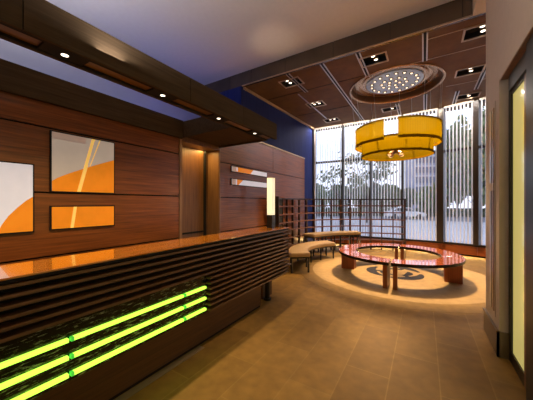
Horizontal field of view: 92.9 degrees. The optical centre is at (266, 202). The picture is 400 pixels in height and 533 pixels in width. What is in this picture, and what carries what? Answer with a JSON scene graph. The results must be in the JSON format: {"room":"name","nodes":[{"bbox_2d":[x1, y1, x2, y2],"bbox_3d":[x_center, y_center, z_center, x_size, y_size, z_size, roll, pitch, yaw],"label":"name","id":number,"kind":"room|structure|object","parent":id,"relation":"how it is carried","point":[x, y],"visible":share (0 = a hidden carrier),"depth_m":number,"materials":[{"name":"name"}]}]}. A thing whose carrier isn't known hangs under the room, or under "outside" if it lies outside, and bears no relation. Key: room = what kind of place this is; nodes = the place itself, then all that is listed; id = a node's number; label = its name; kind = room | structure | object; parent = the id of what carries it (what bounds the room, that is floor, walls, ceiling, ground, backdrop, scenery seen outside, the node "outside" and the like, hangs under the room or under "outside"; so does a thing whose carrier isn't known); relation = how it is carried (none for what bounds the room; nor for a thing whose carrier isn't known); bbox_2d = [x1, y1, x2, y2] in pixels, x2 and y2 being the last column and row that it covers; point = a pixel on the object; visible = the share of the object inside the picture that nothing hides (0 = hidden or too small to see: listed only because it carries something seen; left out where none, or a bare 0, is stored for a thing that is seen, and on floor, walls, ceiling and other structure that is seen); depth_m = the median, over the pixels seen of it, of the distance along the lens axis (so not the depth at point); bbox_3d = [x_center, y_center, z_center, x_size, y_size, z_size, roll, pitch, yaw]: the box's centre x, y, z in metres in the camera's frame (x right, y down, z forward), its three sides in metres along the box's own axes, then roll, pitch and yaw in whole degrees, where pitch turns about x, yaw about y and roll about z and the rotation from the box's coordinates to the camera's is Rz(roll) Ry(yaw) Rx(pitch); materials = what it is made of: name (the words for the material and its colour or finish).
{"room":"reception lobby","nodes":[
{"label":"reception lobby","id":0,"kind":"room"},
{"bbox_2d":[0,38,200,120],"bbox_3d":[-3.924,-0.825,3.538,0.200,4.630,7.870,0,0,32],"label":"wall","id":1,"kind":"structure","parent":0,"point":[9,51],"depth_m":4.46,"materials":[{"name":"paint"}]},
{"bbox_2d":[0,0,276,147],"bbox_3d":[-1.970,-1.139,1.774,1.220,0.273,6.135,0,0,32],"label":"soffit","id":2,"kind":"object","parent":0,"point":[42,46],"depth_m":2.36,"materials":[{"name":"brown wood"}]},
{"bbox_2d":[0,91,303,265],"bbox_3d":[-1.662,0.048,3.664,0.250,2.885,10.470,0,0,32],"label":"wall","id":3,"kind":"structure","parent":0,"point":[145,199],"depth_m":3.24,"materials":[{"name":"red wood"}]},
{"bbox_2d":[0,161,33,234],"bbox_3d":[-2.416,-0.048,2.187,0.027,0.659,0.629,0,0,32],"label":"art panel","id":4,"kind":"object","parent":3,"relation":"attached to","point":[16,178],"visible":1,"depth_m":2.34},
{"bbox_2d":[49,130,114,193],"bbox_3d":[-2.019,-0.423,2.825,0.028,0.627,0.627,0,0,32],"label":"art panel","id":5,"kind":"object","parent":3,"relation":"attached to","point":[77,164],"visible":1,"depth_m":2.77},
{"bbox_2d":[49,205,114,229],"bbox_3d":[-2.020,0.152,2.825,0.027,0.249,0.627,0,0,32],"label":"art panel","id":6,"kind":"object","parent":3,"relation":"attached to","point":[88,216],"visible":1,"depth_m":2.78,"materials":[{"name":"orange"}]},
{"bbox_2d":[182,151,205,235],"bbox_3d":[-1.349,0.240,4.432,0.030,2.500,0.785,0,0,32],"label":"door frame","id":7,"kind":"structure","parent":3,"relation":"attached to","point":[204,152],"depth_m":4.73,"materials":[{"name":"brown wood"}]},
{"bbox_2d":[182,146,207,238],"bbox_3d":[-1.387,0.240,4.494,0.100,2.500,0.930,0,0,32],"label":"door","id":8,"kind":"structure","parent":3,"relation":"in","point":[192,159],"depth_m":4.53,"materials":[{"name":"brown wood"}]},
{"bbox_2d":[178,138,219,238],"bbox_3d":[-1.209,0.240,4.383,0.260,2.500,0.930,0,0,32],"label":"trim","id":9,"kind":"structure","parent":3,"relation":"attached to","point":[180,139],"depth_m":3.94,"materials":[{"name":"dark brown wood"}]},
{"bbox_2d":[182,137,218,151],"bbox_3d":[-1.269,-1.020,4.420,0.379,0.100,0.930,0,0,32],"label":"trim","id":10,"kind":"structure","parent":3,"relation":"attached to","point":[186,142],"depth_m":4.35,"materials":[{"name":"brown wood"}]},
{"bbox_2d":[208,151,218,234],"bbox_3d":[-1.000,0.240,4.767,0.270,2.500,0.012,0,0,32],"label":"trim","id":11,"kind":"structure","parent":3,"relation":"attached to","point":[213,157],"depth_m":4.75,"materials":[{"name":"brown wood"}]},
{"bbox_2d":[231,178,266,187],"bbox_3d":[-0.343,-0.420,5.523,0.027,0.134,1.324,0,0,32],"label":"art panel","id":12,"kind":"object","parent":3,"relation":"attached to","point":[238,182],"visible":0.95,"depth_m":5.43,"materials":[{"name":"white"}]},
{"bbox_2d":[231,165,266,176],"bbox_3d":[-0.343,-0.673,5.523,0.028,0.121,1.324,0,0,32],"label":"art panel","id":13,"kind":"object","parent":3,"relation":"attached to","point":[235,169],"visible":0.98,"depth_m":5.41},
{"bbox_2d":[259,142,304,158],"bbox_3d":[0.074,-1.410,6.447,0.262,0.030,3.930,0,0,32],"label":"trim","id":14,"kind":"structure","parent":3,"relation":"on","point":[259,142],"depth_m":6.67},
{"bbox_2d":[46,0,453,84],"bbox_3d":[0.170,-3.200,0.936,9.900,0.120,8.170,0,0,32],"label":"ceiling","id":15,"kind":"structure","parent":0,"point":[206,41],"depth_m":4.46,"materials":[{"name":"white paint"}]},
{"bbox_2d":[220,86,312,240],"bbox_3d":[0.093,-0.665,8.354,1.540,4.310,4.550,0,0,32],"label":"wall","id":16,"kind":"structure","parent":0,"point":[294,137],"depth_m":8.04,"materials":[{"name":"blue paint"}]},
{"bbox_2d":[243,87,314,129],"bbox_3d":[0.646,-2.796,7.904,0.055,0.047,4.217,0,0,34],"label":"trim","id":17,"kind":"structure","parent":16,"relation":"attached to","point":[244,88],"depth_m":7.29,"materials":[{"name":"brown wood"}]},
{"bbox_2d":[268,83,333,99],"bbox_3d":[0.820,-2.816,6.436,1.800,0.006,0.016,0,0,32],"label":"trim","id":18,"kind":"structure","parent":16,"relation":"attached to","point":[332,83],"depth_m":6.43,"materials":[{"name":"brown wood"}]},
{"bbox_2d":[314,130,315,239],"bbox_3d":[1.812,-0.640,9.634,0.090,4.260,0.100,0,0,32],"label":"trim","id":19,"kind":"structure","parent":16,"relation":"attached to","point":[314,130],"depth_m":9.58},
{"bbox_2d":[113,244,525,399],"bbox_3d":[1.516,1.539,2.914,9.700,0.102,12.550,0,0,32],"label":"floor","id":20,"kind":"structure","parent":0,"point":[310,341],"depth_m":2.65,"materials":[{"name":"tile"}]},
{"bbox_2d":[0,226,290,399],"bbox_3d":[-1.014,0.940,2.214,0.420,1.100,4.690,0,0,32],"label":"reception desk","id":21,"kind":"object","parent":20,"relation":"on","point":[96,325],"visible":0.98,"depth_m":1.90,"materials":[{"name":"brown wood"}]},
{"bbox_2d":[0,226,288,280],"bbox_3d":[-1.038,0.396,2.199,0.396,0.012,4.640,0,0,32],"label":"countertop","id":22,"kind":"structure","parent":21,"relation":"on","point":[24,269],"depth_m":1.88,"materials":[{"name":"brown wood"}]},
{"bbox_2d":[267,177,274,227],"bbox_3d":[0.070,-0.004,3.959,0.098,0.787,0.098,0,0,32],"label":"lamp","id":23,"kind":"object","parent":21,"relation":"on","point":[270,180],"visible":0.96,"depth_m":3.92,"materials":[{"name":"white glass"}]},
{"bbox_2d":[114,345,204,399],"bbox_3d":[-1.426,1.488,1.404,0.075,0.004,2.880,0,0,32],"label":"trim","id":24,"kind":"structure","parent":20,"relation":"on","point":[140,386],"depth_m":2.18,"materials":[{"name":"brown wood"}]},
{"bbox_2d":[288,240,334,272],"bbox_3d":[1.087,1.275,6.309,0.766,0.430,2.220,0,0,32],"label":"upholstered bench","id":25,"kind":"object","parent":20,"relation":"on","point":[302,250],"visible":0.98,"depth_m":6.18,"materials":[{"name":"beige fabric"}]},
{"bbox_2d":[288,240,334,256],"bbox_3d":[1.087,1.107,6.309,0.766,0.095,2.220,0,0,32],"label":"cushion","id":26,"kind":"object","parent":25,"relation":"on","point":[302,249],"depth_m":6.20,"materials":[{"name":"beige fabric"}]},
{"bbox_2d":[303,231,360,255],"bbox_3d":[1.998,1.185,7.647,1.961,0.610,0.558,0,0,-22],"label":"upholstered bench","id":27,"kind":"object","parent":20,"relation":"on","point":[325,234],"visible":0.95,"depth_m":7.56,"materials":[{"name":"beige fabric"}]},
{"bbox_2d":[303,231,360,236],"bbox_3d":[2.006,0.922,7.651,1.945,0.085,0.558,0,0,-22],"label":"cushion","id":28,"kind":"object","parent":27,"relation":"on","point":[326,233],"depth_m":7.56,"materials":[{"name":"beige fabric"}]},
{"bbox_2d":[275,196,405,256],"bbox_3d":[1.998,0.665,7.436,4.504,1.650,1.236,0,0,-24],"label":"lattice screen","id":29,"kind":"object","parent":20,"relation":"on","point":[279,214],"visible":0.73,"depth_m":7.84,"materials":[{"name":"brown wood"}]},
{"bbox_2d":[339,247,390,288],"bbox_3d":[1.878,1.256,5.122,0.580,0.468,1.594,0,0,-13],"label":"table","id":30,"kind":"object","parent":20,"relation":"on","point":[348,255],"visible":1,"depth_m":4.84,"materials":[{"name":"brown wood"}]},
{"bbox_2d":[342,243,398,267],"bbox_3d":[2.520,1.256,6.155,1.594,0.468,0.580,0,0,-13],"label":"table","id":31,"kind":"object","parent":20,"relation":"on","point":[360,245],"visible":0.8,"depth_m":6.10,"materials":[{"name":"brown wood"}]},
{"bbox_2d":[366,266,423,279],"bbox_3d":[2.776,1.487,5.506,1.110,0.004,1.107,0,0,32],"label":"medallion","id":32,"kind":"object","parent":20,"relation":"on","point":[373,270],"visible":0.73,"depth_m":5.34,"materials":[{"name":"stone"}]},
{"bbox_2d":[391,256,465,289],"bbox_3d":[2.911,1.256,4.480,1.594,0.468,0.580,0,0,-13],"label":"table","id":33,"kind":"object","parent":20,"relation":"on","point":[453,266],"visible":1,"depth_m":4.43,"materials":[{"name":"brown wood"}]},
{"bbox_2d":[400,244,464,259],"bbox_3d":[3.553,1.256,5.513,0.580,0.468,1.594,0,0,-13],"label":"table","id":34,"kind":"object","parent":20,"relation":"on","point":[438,252],"visible":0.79,"depth_m":5.57,"materials":[{"name":"brown wood"}]},
{"bbox_2d":[316,236,342,242],"bbox_3d":[2.316,1.323,9.440,1.078,0.235,0.140,0,0,31],"label":"wall","id":35,"kind":"structure","parent":0,"point":[337,237],"depth_m":9.22,"materials":[{"name":"red wood"}]},
{"bbox_2d":[312,126,339,231],"bbox_3d":[2.263,-0.807,9.384,1.122,4.024,0.271,0,0,32],"label":"window","id":36,"kind":"structure","parent":35,"relation":"in","point":[338,126],"depth_m":9.55,"materials":[{"name":"brown metal"}]},
{"bbox_2d":[314,124,341,231],"bbox_3d":[2.250,-0.843,9.322,1.022,3.935,0.050,0,0,31],"label":"vertical blind","id":37,"kind":"object","parent":36,"relation":"attached to","point":[335,126],"visible":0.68,"depth_m":9.33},
{"bbox_2d":[205,0,485,92],"bbox_3d":[2.379,-2.980,4.303,9.700,0.320,0.080,0,0,32],"label":"beam","id":38,"kind":"structure","parent":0,"point":[456,9],"depth_m":4.67,"materials":[{"name":"brown wood"}]},
{"bbox_2d":[246,14,485,131],"bbox_3d":[3.627,-2.820,6.311,9.700,0.001,4.650,0,0,32],"label":"ceiling","id":39,"kind":"structure","parent":0,"point":[408,50],"depth_m":5.83,"materials":[{"name":"wood panels"},{"name":"dark metal"}]},
{"bbox_2d":[278,76,304,88],"bbox_3d":[0.584,-2.866,5.924,0.500,0.128,0.380,0,0,32],"label":"ceiling spotlight","id":40,"kind":"object","parent":39,"relation":"attached to","point":[287,83],"visible":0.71,"depth_m":6.00,"materials":[{"name":"metal"}]},
{"bbox_2d":[286,73,307,92],"bbox_3d":[0.740,-2.813,5.986,0.086,0.014,1.050,0,0,32],"label":"ceiling slot","id":41,"kind":"object","parent":39,"relation":"attached to","point":[289,75],"visible":1,"depth_m":5.92,"materials":[{"name":"metal"}]},
{"bbox_2d":[298,94,326,118],"bbox_3d":[1.416,-2.813,7.509,0.032,0.014,2.250,0,0,32],"label":"ceiling slot","id":42,"kind":"object","parent":39,"relation":"attached to","point":[298,94],"visible":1,"depth_m":7.30,"materials":[{"name":"metal"}]},
{"bbox_2d":[305,100,326,107],"bbox_3d":[1.405,-2.866,7.227,0.500,0.128,0.380,0,0,32],"label":"ceiling spotlight","id":43,"kind":"object","parent":39,"relation":"attached to","point":[319,103],"visible":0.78,"depth_m":7.29,"materials":[{"name":"metal"}]},
{"bbox_2d":[323,117,340,122],"bbox_3d":[2.205,-2.866,8.590,0.500,0.128,0.380,0,0,32],"label":"ceiling spotlight","id":44,"kind":"object","parent":39,"relation":"attached to","point":[334,119],"visible":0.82,"depth_m":8.67,"materials":[{"name":"metal"}]},
{"bbox_2d":[320,63,364,120],"bbox_3d":[2.212,-2.813,6.896,0.086,0.014,4.150,0,0,32],"label":"ceiling slot","id":45,"kind":"object","parent":39,"relation":"attached to","point":[323,66],"visible":1,"depth_m":6.22,"materials":[{"name":"metal"}]},
{"bbox_2d":[355,52,368,76],"bbox_3d":[1.984,-2.813,5.201,0.086,0.014,1.030,0,0,32],"label":"ceiling slot","id":46,"kind":"object","parent":39,"relation":"attached to","point":[358,55],"visible":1,"depth_m":5.14,"materials":[{"name":"metal"}]},
{"bbox_2d":[358,51,388,67],"bbox_3d":[2.105,-2.866,4.979,0.500,0.128,0.380,0,0,32],"label":"ceiling spotlight","id":47,"kind":"object","parent":39,"relation":"attached to","point":[381,57],"visible":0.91,"depth_m":5.04,"materials":[{"name":"metal"}]},
{"bbox_2d":[381,105,400,112],"bbox_3d":[3.720,-2.866,7.578,0.500,0.128,0.380,0,0,32],"label":"ceiling spotlight","id":48,"kind":"object","parent":39,"relation":"attached to","point":[392,108],"visible":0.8,"depth_m":7.68,"materials":[{"name":"metal"}]},
{"bbox_2d":[351,67,441,161],"bbox_3d":[3.025,-1.934,6.043,1.956,1.727,2.196,0,0,32],"label":"pendant lamp","id":49,"kind":"object","parent":39,"relation":"hanging from","point":[417,136],"visible":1,"depth_m":5.22,"materials":[{"name":"yellow fabric"}]},
{"bbox_2d":[349,63,445,103],"bbox_3d":[3.088,-2.892,6.146,2.060,0.187,2.060,0,0,32],"label":"dome light","id":50,"kind":"object","parent":39,"relation":"attached to","point":[412,80],"visible":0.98,"depth_m":6.17,"materials":[{"name":"brown wood"}]},
{"bbox_2d":[395,103,400,114],"bbox_3d":[3.960,-2.813,7.606,0.086,0.014,1.000,0,0,32],"label":"ceiling slot","id":51,"kind":"object","parent":39,"relation":"attached to","point":[397,104],"visible":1,"depth_m":7.54,"materials":[{"name":"metal"}]},
{"bbox_2d":[422,32,427,61],"bbox_3d":[2.881,-2.813,4.609,0.086,0.014,0.970,0,0,32],"label":"ceiling slot","id":52,"kind":"object","parent":39,"relation":"attached to","point":[424,35],"visible":1,"depth_m":4.55,"materials":[{"name":"metal"}]},
{"bbox_2d":[423,94,426,110],"bbox_3d":[4.458,-2.813,7.119,0.086,0.014,1.300,0,0,32],"label":"ceiling slot","id":53,"kind":"object","parent":39,"relation":"attached to","point":[425,94],"visible":0.76,"depth_m":7.08,"materials":[{"name":"metal"}]},
{"bbox_2d":[452,91,459,104],"bbox_3d":[5.084,-2.813,6.819,0.086,0.014,1.050,0,0,32],"label":"ceiling slot","id":54,"kind":"object","parent":39,"relation":"attached to","point":[456,92],"visible":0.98,"depth_m":6.69,"materials":[{"name":"metal"}]},
{"bbox_2d":[427,45,484,59],"bbox_3d":[5.046,-2.816,3.811,4.450,0.006,0.016,0,0,32],"label":"trim","id":55,"kind":"structure","parent":39,"relation":"attached to","point":[482,45],"depth_m":4.74,"materials":[{"name":"wood"}]},
{"bbox_2d":[428,22,485,39],"bbox_3d":[4.663,-2.816,3.195,4.450,0.006,0.016,0,0,32],"label":"trim","id":56,"kind":"structure","parent":39,"relation":"attached to","point":[485,22],"depth_m":4.15,"materials":[{"name":"wood"}]},
{"bbox_2d":[455,91,481,100],"bbox_3d":[5.297,-2.866,6.669,0.500,0.128,0.380,0,0,32],"label":"ceiling spotlight","id":57,"kind":"object","parent":39,"relation":"attached to","point":[474,94],"visible":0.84,"depth_m":6.74,"materials":[{"name":"metal"}]},
{"bbox_2d":[454,64,485,77],"bbox_3d":[4.336,-2.866,5.406,0.500,0.128,0.380,0,0,32],"label":"ceiling spotlight","id":58,"kind":"object","parent":39,"relation":"attached to","point":[477,69],"visible":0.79,"depth_m":5.47,"materials":[{"name":"metal"}]},
{"bbox_2d":[461,23,485,42],"bbox_3d":[3.514,-2.866,4.139,0.500,0.128,0.380,0,0,32],"label":"ceiling spotlight","id":59,"kind":"object","parent":39,"relation":"attached to","point":[479,31],"visible":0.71,"depth_m":4.28,"materials":[{"name":"metal"}]},
{"bbox_2d":[474,68,485,89],"bbox_3d":[4.871,-2.813,5.774,0.086,0.014,1.150,0,0,32],"label":"ceiling slot","id":60,"kind":"object","parent":39,"relation":"attached to","point":[482,74],"visible":0.83,"depth_m":5.77,"materials":[{"name":"metal"}]},
{"bbox_2d":[343,236,402,246],"bbox_3d":[3.591,1.323,8.665,1.884,0.235,0.150,0,0,32],"label":"wall","id":61,"kind":"structure","parent":0,"point":[344,241],"depth_m":8.69,"materials":[{"name":"red wood"}]},
{"bbox_2d":[341,120,370,237],"bbox_3d":[3.135,-0.807,8.866,0.954,4.024,0.270,0,0,32],"label":"window","id":62,"kind":"structure","parent":61,"relation":"in","point":[342,126],"depth_m":9.00,"materials":[{"name":"brown metal"}]},
{"bbox_2d":[343,120,369,235],"bbox_3d":[3.112,-0.843,8.803,0.872,3.935,0.050,0,0,31],"label":"vertical blind","id":63,"kind":"object","parent":62,"relation":"attached to","point":[365,121],"visible":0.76,"depth_m":8.84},
{"bbox_2d":[369,117,402,240],"bbox_3d":[3.945,-0.807,8.374,0.988,4.024,0.270,0,0,32],"label":"window","id":64,"kind":"structure","parent":61,"relation":"in","point":[370,162],"depth_m":8.52,"materials":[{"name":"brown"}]},
{"bbox_2d":[371,115,401,237],"bbox_3d":[3.911,-0.843,8.307,0.904,3.935,0.050,0,0,32],"label":"vertical blind","id":65,"kind":"object","parent":64,"relation":"attached to","point":[396,116],"visible":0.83,"depth_m":8.28,"materials":[{"name":"white fabric"}]},
{"bbox_2d":[403,241,440,248],"bbox_3d":[4.809,1.323,7.861,1.015,0.235,0.140,0,0,36],"label":"wall","id":66,"kind":"structure","parent":0,"point":[424,244],"depth_m":7.74,"materials":[{"name":"red wood"}]},
{"bbox_2d":[401,108,441,243],"bbox_3d":[4.779,-0.807,7.845,1.067,4.024,0.273,0,0,32],"label":"window","id":67,"kind":"structure","parent":66,"relation":"in","point":[402,162],"depth_m":7.99,"materials":[{"name":"brown metal"}]},
{"bbox_2d":[403,108,437,240],"bbox_3d":[4.706,-0.843,7.769,0.901,3.935,0.050,0,0,36],"label":"vertical blind","id":68,"kind":"object","parent":67,"relation":"attached to","point":[434,109],"visible":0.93,"depth_m":7.75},
{"bbox_2d":[441,244,476,255],"bbox_3d":[5.513,1.323,7.259,0.140,0.235,0.825,0,0,-44],"label":"wall","id":69,"kind":"structure","parent":0,"point":[459,249],"depth_m":7.18,"materials":[{"name":"red wood"}]},
{"bbox_2d":[437,100,477,246],"bbox_3d":[5.437,-0.807,7.245,0.270,4.024,0.922,0,0,-44],"label":"window","id":70,"kind":"structure","parent":69,"relation":"in","point":[441,147],"depth_m":7.41,"materials":[{"name":"brown metal"}]},
{"bbox_2d":[444,100,473,243],"bbox_3d":[5.424,-0.843,7.157,0.050,3.935,0.676,0,0,-44],"label":"vertical blind","id":71,"kind":"object","parent":70,"relation":"attached to","point":[470,101],"visible":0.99,"depth_m":7.16,"materials":[{"name":"white fabric"}]},
{"bbox_2d":[473,0,485,15],"bbox_3d":[4.532,-2.975,2.349,3.980,0.330,0.965,0,0,32],"label":"wall","id":72,"kind":"structure","parent":0,"point":[479,6],"depth_m":3.66,"materials":[{"name":"beige paint"}]},
{"bbox_2d":[242,12,485,85],"bbox_3d":[2.946,-2.819,3.907,8.320,0.018,0.023,0,0,32],"label":"trim","id":73,"kind":"structure","parent":72,"relation":"attached to","point":[469,16],"depth_m":4.53,"materials":[{"name":"wood"}]},
{"bbox_2d":[477,247,485,256],"bbox_3d":[6.106,1.323,6.556,0.140,0.235,0.995,0,0,-37],"label":"wall","id":74,"kind":"structure","parent":0,"point":[481,251],"depth_m":6.84,"materials":[{"name":"red wood"}]},
{"bbox_2d":[473,99,485,247],"bbox_3d":[6.036,-0.807,6.540,0.270,4.024,1.067,0,0,-37],"label":"window","id":75,"kind":"structure","parent":74,"relation":"in","point":[476,104],"depth_m":6.84,"materials":[{"name":"brown metal"}]},
{"bbox_2d":[479,97,485,244],"bbox_3d":[6.007,-0.843,6.462,0.050,3.935,0.901,0,0,-37],"label":"vertical blind","id":76,"kind":"object","parent":75,"relation":"attached to","point":[483,98],"visible":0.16,"depth_m":6.76,"materials":[{"name":"white fabric"}]},
{"bbox_2d":[486,0,508,332],"bbox_3d":[4.114,-0.825,1.676,3.980,4.630,0.620,0,0,32],"label":"wall","id":77,"kind":"structure","parent":0,"point":[497,90],"depth_m":2.48,"materials":[{"name":"beige paint"}]},
{"bbox_2d":[489,101,495,316],"bbox_3d":[2.389,0.060,2.683,0.014,2.200,0.240,0,0,32],"label":"trim","id":78,"kind":"structure","parent":77,"relation":"attached to","point":[492,186],"depth_m":2.62,"materials":[{"name":"beige paint"}]},
{"bbox_2d":[483,307,508,359],"bbox_3d":[2.444,1.365,2.708,0.106,0.250,0.660,0,0,32],"label":"baseboard","id":79,"kind":"structure","parent":77,"relation":"attached to","point":[499,340],"depth_m":2.47,"materials":[{"name":"brown wood"}]},
{"bbox_2d":[500,28,532,80],"bbox_3d":[1.734,-1.186,1.554,0.055,0.008,2.070,0,0,32],"label":"trim","id":80,"kind":"structure","parent":77,"relation":"attached to","point":[521,51],"depth_m":2.07,"materials":[{"name":"brown wood"}]},
{"bbox_2d":[509,51,525,361],"bbox_3d":[1.756,0.150,1.431,0.128,2.680,2.285,0,0,32],"label":"trim","id":81,"kind":"structure","parent":77,"relation":"attached to","point":[518,72],"depth_m":2.36,"materials":[{"name":"black paint"}]},
{"bbox_2d":[511,73,525,388],"bbox_3d":[2.204,0.225,2.154,0.090,2.530,0.425,0,0,32],"label":"door","id":82,"kind":"structure","parent":77,"relation":"in","point":[518,357],"depth_m":2.19,"materials":[{"name":"yellow glass"}]},
{"bbox_2d":[499,0,532,79],"bbox_3d":[0.848,-2.165,-0.359,0.580,1.950,6.285,0,0,32],"label":"wall","id":83,"kind":"structure","parent":0,"point":[515,16],"depth_m":2.12,"materials":[{"name":"beige paint"}]},
{"bbox_2d":[526,34,532,399],"bbox_3d":[1.986,0.150,1.827,0.155,2.680,0.360,0,0,32],"label":"trim","id":84,"kind":"structure","parent":83,"relation":"attached to","point":[529,45],"depth_m":1.82,"materials":[{"name":"black paint"}]},
{"label":"outside","id":85,"kind":"structure","parent":0,"visible":0},
{"bbox_2d":[317,207,484,221],"bbox_3d":[40.636,2.045,65.404,120.000,0.090,86.000,0,0,32],"label":"road","id":86,"kind":"structure","parent":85,"point":[423,218],"depth_m":32.71,"materials":[{"name":"grey asphalt"}]},
{"bbox_2d":[328,183,351,207],"bbox_3d":[11.694,-0.622,40.996,4.134,5.251,4.114,0,0,32],"label":"tree","id":87,"kind":"object","parent":86,"relation":"on","point":[338,183],"visible":0.17,"depth_m":40.12,"materials":[{"name":"green plant"}]},
{"bbox_2d":[351,184,367,207],"bbox_3d":[16.780,-0.685,44.334,3.798,5.376,3.960,0,0,32],"label":"tree","id":88,"kind":"object","parent":86,"relation":"on","point":[364,184],"visible":0.15,"depth_m":43.65,"materials":[{"name":"green plant"}]},
{"bbox_2d":[361,182,388,210],"bbox_3d":[17.220,-0.685,40.235,4.176,5.377,4.449,0,0,32],"label":"tree","id":89,"kind":"object","parent":86,"relation":"on","point":[374,182],"visible":0.38,"depth_m":38.88,"materials":[{"name":"green plant"}]},
{"bbox_2d":[382,183,400,207],"bbox_3d":[21.838,-0.784,45.313,4.219,5.575,4.219,0,0,32],"label":"tree","id":90,"kind":"object","parent":86,"relation":"on","point":[385,183],"visible":0.37,"depth_m":43.93,"materials":[{"name":"green plant"}]},
{"bbox_2d":[317,207,484,216],"bbox_3d":[21.582,1.416,37.627,31.977,1.459,1.180,0,0,9],"label":"hedge","id":91,"kind":"object","parent":86,"relation":"on","point":[462,209],"visible":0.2,"depth_m":37.81,"materials":[{"name":"green plant"}]},
{"bbox_2d":[385,207,426,218],"bbox_3d":[17.763,1.280,32.532,4.442,1.419,1.800,0,0,12],"label":"car","id":92,"kind":"object","parent":86,"relation":"on","point":[423,213],"visible":0.53,"depth_m":31.69,"materials":[{"name":"white paint"}]},
{"bbox_2d":[400,187,417,207],"bbox_3d":[27.320,-0.640,49.221,4.494,5.288,4.600,0,0,32],"label":"tree","id":93,"kind":"object","parent":86,"relation":"on","point":[409,187],"visible":0.33,"depth_m":47.88,"materials":[{"name":"green plant"}]},
{"bbox_2d":[406,150,434,208],"bbox_3d":[54.716,-7.760,88.199,11.825,19.500,11.365,0,0,32],"label":"office building","id":94,"kind":"structure","parent":86,"relation":"on","point":[423,158],"depth_m":84.62,"materials":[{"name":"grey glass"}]},
{"bbox_2d":[413,185,434,218],"bbox_3d":[20.363,-0.157,32.092,3.153,4.314,3.230,0,0,32],"label":"tree","id":95,"kind":"object","parent":86,"relation":"on","point":[423,189],"visible":0.6,"depth_m":31.45,"materials":[{"name":"green plant"}]},
{"bbox_2d":[431,182,454,206],"bbox_3d":[33.708,-1.497,47.344,5.003,6.998,5.287,0,0,32],"label":"tree","id":96,"kind":"object","parent":86,"relation":"on","point":[433,182],"visible":0.08,"depth_m":46.57,"materials":[{"name":"green plant"}]},
{"bbox_2d":[447,114,470,217],"bbox_3d":[24.854,-4.749,32.843,4.782,13.501,4.883,0,0,32],"label":"tree","id":97,"kind":"object","parent":86,"relation":"on","point":[462,116],"visible":0.36,"depth_m":32.10,"materials":[{"name":"green plant"}]},
{"bbox_2d":[462,106,484,205],"bbox_3d":[24.154,-4.954,27.361,4.858,13.911,5.061,0,0,32],"label":"tree","id":98,"kind":"object","parent":86,"relation":"on","point":[483,106],"visible":0.09,"depth_m":27.57,"materials":[{"name":"green plant"}]},
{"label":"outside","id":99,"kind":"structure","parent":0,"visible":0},
{"bbox_2d":[316,217,484,244],"bbox_3d":[11.505,2.040,18.517,120.000,0.100,24.400,0,0,32],"label":"pavement","id":100,"kind":"structure","parent":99,"point":[318,221],"depth_m":19.04,"materials":[{"name":"grey concrete"}]},
{"bbox_2d":[316,183,328,217],"bbox_3d":[6.577,-0.460,34.758,3.644,4.926,3.747,0,0,32],"label":"tree","id":101,"kind":"object","parent":100,"relation":"on","point":[317,184],"visible":0.32,"depth_m":33.58,"materials":[{"name":"green plant"}]},
{"bbox_2d":[316,165,373,203],"bbox_3d":[7.225,-0.742,24.076,5.487,5.481,5.008,0,0,32],"label":"tree","id":102,"kind":"object","parent":100,"relation":"on","point":[346,165],"visible":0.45,"depth_m":23.56,"materials":[{"name":"green plant"}]},
{"bbox_2d":[338,151,400,222],"bbox_3d":[10.269,-1.664,25.981,6.031,7.321,5.242,0,0,3],"label":"tree","id":103,"kind":"object","parent":100,"relation":"on","point":[339,151],"visible":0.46,"depth_m":25.54,"materials":[{"name":"green plant"}]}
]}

